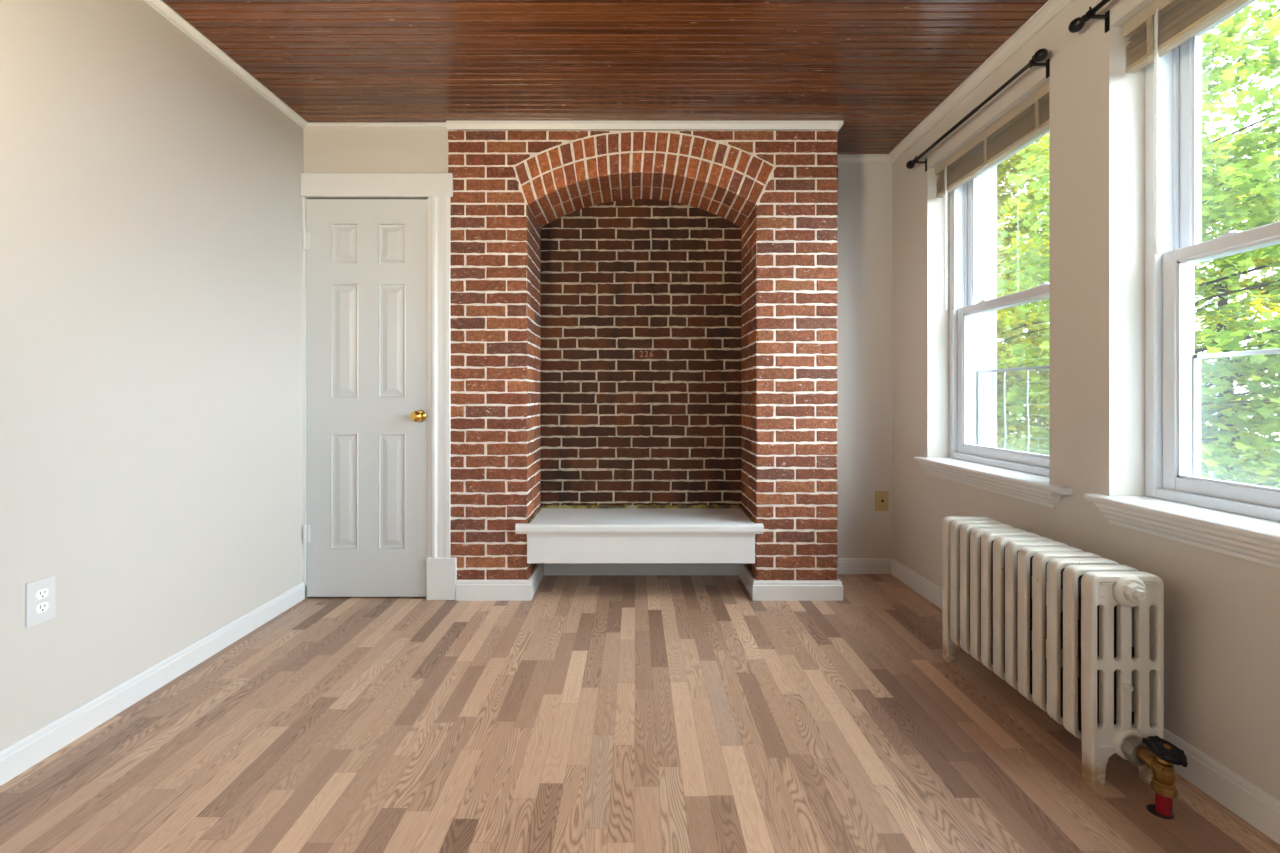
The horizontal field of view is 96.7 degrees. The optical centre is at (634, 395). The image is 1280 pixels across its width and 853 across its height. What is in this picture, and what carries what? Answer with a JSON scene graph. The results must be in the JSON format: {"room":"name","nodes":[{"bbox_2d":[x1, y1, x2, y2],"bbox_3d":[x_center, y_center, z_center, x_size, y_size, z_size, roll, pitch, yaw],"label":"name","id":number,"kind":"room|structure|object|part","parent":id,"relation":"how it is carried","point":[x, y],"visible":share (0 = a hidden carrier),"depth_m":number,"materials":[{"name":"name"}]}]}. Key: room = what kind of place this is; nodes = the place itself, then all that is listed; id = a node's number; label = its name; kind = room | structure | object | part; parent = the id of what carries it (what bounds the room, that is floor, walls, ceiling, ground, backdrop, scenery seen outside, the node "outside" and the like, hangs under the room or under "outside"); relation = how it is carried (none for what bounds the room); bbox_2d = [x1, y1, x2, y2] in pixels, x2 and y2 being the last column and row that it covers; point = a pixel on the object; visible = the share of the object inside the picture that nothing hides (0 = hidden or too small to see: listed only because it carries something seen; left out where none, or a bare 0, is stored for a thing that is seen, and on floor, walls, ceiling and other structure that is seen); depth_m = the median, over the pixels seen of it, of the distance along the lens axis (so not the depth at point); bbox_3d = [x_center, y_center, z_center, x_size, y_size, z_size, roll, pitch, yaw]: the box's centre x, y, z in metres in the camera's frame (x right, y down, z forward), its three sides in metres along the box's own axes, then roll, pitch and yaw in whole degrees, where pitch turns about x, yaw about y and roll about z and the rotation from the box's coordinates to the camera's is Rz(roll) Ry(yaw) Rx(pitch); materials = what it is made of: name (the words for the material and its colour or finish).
{"room":"empty living room","nodes":[
{"label":"empty living room","id":0,"kind":"room"},
{"bbox_2d":[0,0,302,749],"bbox_3d":[-1.770,-0.180,0.803,0.160,2.420,5.006,0,0,0],"label":"wall","id":1,"kind":"structure","parent":0,"point":[151,198],"depth_m":1.92,"materials":[{"name":"grey paint"}]},
{"bbox_2d":[25,575,55,627],"bbox_3d":[-1.686,0.581,1.615,0.008,0.124,0.079,0,0,0],"label":"wall outlet","id":2,"kind":"object","parent":1,"relation":"attached to","point":[40,594],"visible":1,"depth_m":1.61,"materials":[{"name":"white plastic"}]},
{"bbox_2d":[36,602,48,612],"bbox_3d":[-1.684,0.601,1.615,0.004,0.027,0.034,0,0,0],"label":"receptacle","id":3,"kind":"object","parent":2,"relation":"attached to","point":[41,607],"depth_m":1.62,"materials":[{"name":"white plastic"}]},
{"bbox_2d":[36,588,48,599],"bbox_3d":[-1.684,0.561,1.615,0.004,0.027,0.034,0,0,0],"label":"receptacle","id":4,"kind":"object","parent":2,"relation":"attached to","point":[41,593],"depth_m":1.62,"materials":[{"name":"white plastic"}]},
{"bbox_2d":[0,582,305,785],"bbox_3d":[-1.683,0.987,0.600,0.014,0.086,4.600,0,0,0],"label":"baseboard","id":5,"kind":"structure","parent":1,"relation":"attached to","point":[28,751],"depth_m":1.88,"materials":[{"name":"white paint"}]},
{"bbox_2d":[144,0,306,128],"bbox_3d":[-1.676,-1.376,0.600,0.028,0.028,4.600,0,0,0],"label":"trim","id":6,"kind":"structure","parent":1,"relation":"attached to","point":[160,6],"depth_m":2.31,"materials":[{"name":"white paint"}]},
{"bbox_2d":[303,126,447,198],"bbox_3d":[-1.309,-0.180,2.960,0.762,2.420,0.120,0,0,0],"label":"wall","id":7,"kind":"structure","parent":0,"point":[325,149],"depth_m":2.90,"materials":[{"name":"grey paint"}]},
{"bbox_2d":[302,199,427,596],"bbox_3d":[-1.371,0.010,2.881,0.637,2.024,0.114,0,0,0],"label":"door","id":8,"kind":"structure","parent":7,"relation":"in","point":[365,531],"depth_m":2.90,"materials":[{"name":"grey paint"}]},
{"bbox_3d":[-1.095,0.102,2.861,0.064,0.064,0.074,0,0,0],"label":"knob","id":9,"kind":"part","parent":8,"relation":"part of","materials":[{"name":"gold metal"}]},
{"bbox_2d":[306,122,446,126],"bbox_3d":[-1.309,-1.380,2.893,0.722,0.020,0.014,0,0,0],"label":"trim","id":10,"kind":"structure","parent":7,"relation":"attached to","point":[308,124],"depth_m":2.89,"materials":[{"name":"white paint"}]},
{"bbox_2d":[301,173,452,597],"bbox_3d":[-1.306,-0.048,2.915,0.768,2.156,0.090,0,0,0],"label":"door frame","id":11,"kind":"structure","parent":7,"relation":"attached to","point":[439,208],"depth_m":2.88,"materials":[{"name":"white paint"}]},
{"bbox_2d":[426,557,456,599],"bbox_3d":[-0.978,0.924,2.883,0.149,0.212,0.034,0,0,0],"label":"plinth block","id":12,"kind":"object","parent":7,"relation":"attached to","point":[441,573],"visible":0.92,"depth_m":2.87,"materials":[{"name":"white paint"}]},
{"bbox_2d":[162,0,1047,153],"bbox_3d":[-0.052,-1.440,0.855,3.595,0.100,5.123,0,0,0],"label":"ceiling","id":13,"kind":"structure","parent":0,"point":[879,68],"depth_m":2.33,"materials":[{"name":"brown wood"}]},
{"bbox_2d":[0,574,1279,852],"bbox_3d":[-0.052,1.090,0.803,3.595,0.120,5.306,0,0,0],"label":"floor","id":14,"kind":"structure","parent":0,"point":[590,713],"depth_m":1.69,"materials":[{"name":"laminate"}]},
{"bbox_2d":[448,130,837,579],"bbox_3d":[0.040,-0.159,3.092,1.982,2.378,0.420,0,0,0],"label":"brick fireplace","id":15,"kind":"object","parent":14,"relation":"on","point":[643,317],"visible":0.96,"depth_m":2.89,"materials":[{"name":"brown brick"}]},
{"bbox_2d":[456,563,543,600],"bbox_3d":[-0.712,0.980,3.071,0.376,0.100,0.415,0,0,0],"label":"baseboard","id":16,"kind":"structure","parent":15,"relation":"attached to","point":[466,590],"depth_m":2.86,"materials":[{"name":"white paint"}]},
{"bbox_2d":[515,504,763,562],"bbox_3d":[0.022,0.734,3.071,1.245,0.223,0.438,0,0,0],"label":"bench","id":17,"kind":"object","parent":15,"relation":"attached to","point":[601,533],"visible":1,"depth_m":2.87,"materials":[{"name":"white paint"}]},
{"bbox_2d":[544,563,737,574],"bbox_3d":[0.035,0.986,3.276,1.115,0.088,0.015,0,0,0],"label":"baseboard","id":18,"kind":"structure","parent":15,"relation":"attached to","point":[549,568],"depth_m":3.27,"materials":[{"name":"white paint"}]},
{"bbox_2d":[446,121,842,131],"bbox_3d":[0.050,-1.370,3.088,2.004,0.040,0.435,0,0,0],"label":"trim","id":19,"kind":"structure","parent":15,"relation":"attached to","point":[451,125],"depth_m":2.87,"materials":[{"name":"white paint"}]},
{"bbox_2d":[942,517,1187,819],"bbox_3d":[1.300,0.751,1.799,0.195,0.559,0.878,0,0,0],"label":"radiator","id":20,"kind":"object","parent":14,"relation":"on","point":[1079,634],"visible":1,"depth_m":1.59,"materials":[{"name":"beige metal"}]},
{"bbox_2d":[837,163,891,558],"bbox_3d":[0.028,-0.180,3.376,3.435,2.420,0.140,0,0,0],"label":"wall","id":21,"kind":"structure","parent":0,"point":[864,356],"depth_m":3.31,"materials":[{"name":"grey paint"}]},
{"bbox_2d":[738,558,890,600],"bbox_3d":[1.036,0.982,3.084,0.887,0.096,0.443,0,0,0],"label":"baseboard","id":22,"kind":"structure","parent":21,"relation":"attached to","point":[758,590],"depth_m":2.87,"materials":[{"name":"white paint"}]},
{"bbox_2d":[837,154,890,162],"bbox_3d":[1.274,-1.372,3.288,0.443,0.036,0.036,0,0,0],"label":"trim","id":23,"kind":"structure","parent":21,"relation":"attached to","point":[841,158],"depth_m":3.29,"materials":[{"name":"grey paint"}]},
{"bbox_2d":[875,491,888,510],"bbox_3d":[1.434,0.609,3.299,0.076,0.117,0.015,0,0,0],"label":"cable wall plate","id":24,"kind":"object","parent":21,"relation":"attached to","point":[881,497],"visible":1,"depth_m":3.30,"materials":[{"name":"beige plastic"}]},
{"bbox_2d":[892,0,1279,799],"bbox_3d":[1.620,-0.180,0.803,0.250,2.420,5.006,0,0,0],"label":"wall","id":25,"kind":"structure","parent":0,"point":[1222,611],"depth_m":1.87,"materials":[{"name":"grey paint"}]},
{"bbox_2d":[906,48,1049,171],"bbox_3d":[1.458,-1.192,2.498,0.074,0.081,1.004,0,0,0],"label":"curtain rod","id":26,"kind":"object","parent":25,"relation":"attached to","point":[1040,55],"visible":1,"depth_m":2.28,"materials":[{"name":"black metal"}]},
{"bbox_3d":[1.441,-1.210,2.498,0.017,0.017,0.880,0,0,0],"label":"rod","id":27,"kind":"part","parent":26,"relation":"part of","materials":[{"name":"black metal"}]},
{"bbox_2d":[888,0,1073,163],"bbox_3d":[1.474,-1.369,0.803,0.042,0.042,5.006,0,0,0],"label":"trim","id":28,"kind":"structure","parent":25,"relation":"attached to","point":[1050,9],"depth_m":2.39,"materials":[{"name":"grey paint"}]},
{"bbox_2d":[914,129,1072,507],"bbox_3d":[1.647,-0.325,2.469,0.395,2.079,1.058,0,0,0],"label":"window","id":29,"kind":"structure","parent":25,"relation":"in","point":[975,460],"depth_m":2.86,"materials":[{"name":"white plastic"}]},
{"bbox_2d":[935,82,1048,309],"bbox_3d":[1.540,-0.791,2.480,0.056,0.742,0.832,0,0,0],"label":"window blind","id":30,"kind":"object","parent":29,"relation":"attached to","point":[1029,119],"visible":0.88,"depth_m":2.43,"materials":[{"name":"beige"}]},
{"bbox_3d":[1.523,-1.066,2.480,0.012,0.112,0.023,0,0,0],"label":"ladder cord","id":31,"kind":"part","parent":30,"relation":"part of","materials":[{"name":"beige fabric"}]},
{"bbox_3d":[1.546,-1.015,2.480,0.034,0.018,0.826,0,0,0],"label":"rail","id":32,"kind":"part","parent":30,"relation":"part of","materials":[{"name":"beige fabric"}]},
{"bbox_3d":[1.523,-1.066,2.159,0.012,0.112,0.024,0,0,0],"label":"ladder cord","id":33,"kind":"part","parent":30,"relation":"part of","materials":[{"name":"beige fabric"}]},
{"bbox_3d":[1.665,-0.424,2.480,0.119,1.479,0.856,0,0,0],"label":"frame","id":34,"kind":"part","parent":29,"relation":"part of","materials":[{"name":"white plastic"}]},
{"bbox_3d":[1.644,-0.079,2.480,0.032,0.727,0.784,0,0,0],"label":"sash","id":35,"kind":"part","parent":29,"relation":"part of","materials":[{"name":"white plastic"}]},
{"bbox_3d":[1.690,-0.766,2.480,0.032,0.728,0.784,0,0,0],"label":"sash","id":36,"kind":"part","parent":29,"relation":"part of","materials":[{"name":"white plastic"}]},
{"bbox_2d":[890,557,1279,844],"bbox_3d":[1.488,0.984,0.803,0.015,0.092,5.006,0,0,0],"label":"baseboard","id":37,"kind":"structure","parent":25,"relation":"attached to","point":[1257,807],"depth_m":1.44,"materials":[{"name":"white paint"}]},
{"bbox_2d":[1068,0,1109,32],"bbox_3d":[1.458,-1.192,1.369,0.074,0.081,1.022,0,0,0],"label":"curtain rod","id":38,"kind":"object","parent":25,"relation":"attached to","point":[1077,24],"visible":1,"depth_m":1.80,"materials":[{"name":"black metal"}]},
{"bbox_3d":[1.441,-1.210,1.369,0.017,0.017,0.898,0,0,0],"label":"rod","id":39,"kind":"part","parent":38,"relation":"part of","materials":[{"name":"black metal"}]},
{"bbox_2d":[1084,0,1279,568],"bbox_3d":[1.625,-0.398,1.367,0.350,1.593,0.943,0,0,0],"label":"window","id":40,"kind":"structure","parent":25,"relation":"in","point":[1240,520],"depth_m":1.72,"materials":[{"name":"white plastic"}]},
{"bbox_2d":[1123,0,1247,251],"bbox_3d":[1.540,-0.791,1.371,0.056,0.742,0.821,0,0,0],"label":"window blind","id":41,"kind":"object","parent":40,"relation":"attached to","point":[1162,26],"visible":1,"depth_m":1.65,"materials":[{"name":"beige"}]},
{"bbox_3d":[1.524,-1.066,1.686,0.009,0.112,0.024,0,0,0],"label":"ladder cord","id":42,"kind":"part","parent":41,"relation":"part of","materials":[{"name":"beige fabric"}]},
{"bbox_3d":[1.546,-1.015,1.371,0.034,0.018,0.815,0,0,0],"label":"rail","id":43,"kind":"part","parent":41,"relation":"part of","materials":[{"name":"beige"}]},
{"bbox_3d":[1.665,-0.424,1.371,0.119,1.479,0.845,0,0,0],"label":"frame","id":44,"kind":"part","parent":40,"relation":"part of","materials":[{"name":"white plastic"}]},
{"bbox_3d":[1.644,-0.079,1.371,0.032,0.727,0.773,0,0,0],"label":"sash","id":45,"kind":"part","parent":40,"relation":"part of","materials":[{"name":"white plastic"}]},
{"bbox_3d":[1.690,-0.766,1.371,0.032,0.728,0.773,0,0,0],"label":"sash","id":46,"kind":"part","parent":40,"relation":"part of","materials":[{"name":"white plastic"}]},
{"label":"outside","id":47,"kind":"structure","parent":0,"visible":0},
{"bbox_2d":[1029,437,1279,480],"bbox_3d":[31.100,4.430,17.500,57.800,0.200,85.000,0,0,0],"label":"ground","id":48,"kind":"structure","parent":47,"point":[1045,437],"depth_m":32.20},
{"bbox_2d":[997,221,1048,443],"bbox_3d":[14.691,-1.854,24.504,8.219,12.476,8.487,0,0,23],"label":"maple tree","id":49,"kind":"object","parent":48,"relation":"on","point":[1018,234],"visible":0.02,"depth_m":23.19,"materials":[{"name":"green plant"}]},
{"bbox_2d":[997,133,1218,471],"bbox_3d":[10.375,-1.670,15.170,7.778,12.167,7.729,0,0,-14],"label":"maple tree","id":50,"kind":"object","parent":48,"relation":"on","point":[1005,166],"visible":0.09,"depth_m":13.96,"materials":[{"name":"green plant"}]},
{"bbox_2d":[997,0,1279,487],"bbox_3d":[7.647,-0.403,7.123,6.494,9.642,6.508,0,0,-7],"label":"maple tree","id":51,"kind":"object","parent":48,"relation":"on","point":[1235,175],"visible":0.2,"depth_m":6.70,"materials":[{"name":"green plant"}]},
{"bbox_2d":[1195,140,1279,486],"bbox_3d":[18.456,-1.718,17.779,9.129,12.112,8.699,0,0,0],"label":"maple tree","id":52,"kind":"object","parent":48,"relation":"on","point":[1272,306],"visible":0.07,"depth_m":16.89,"materials":[{"name":"green plant"}]}
]}

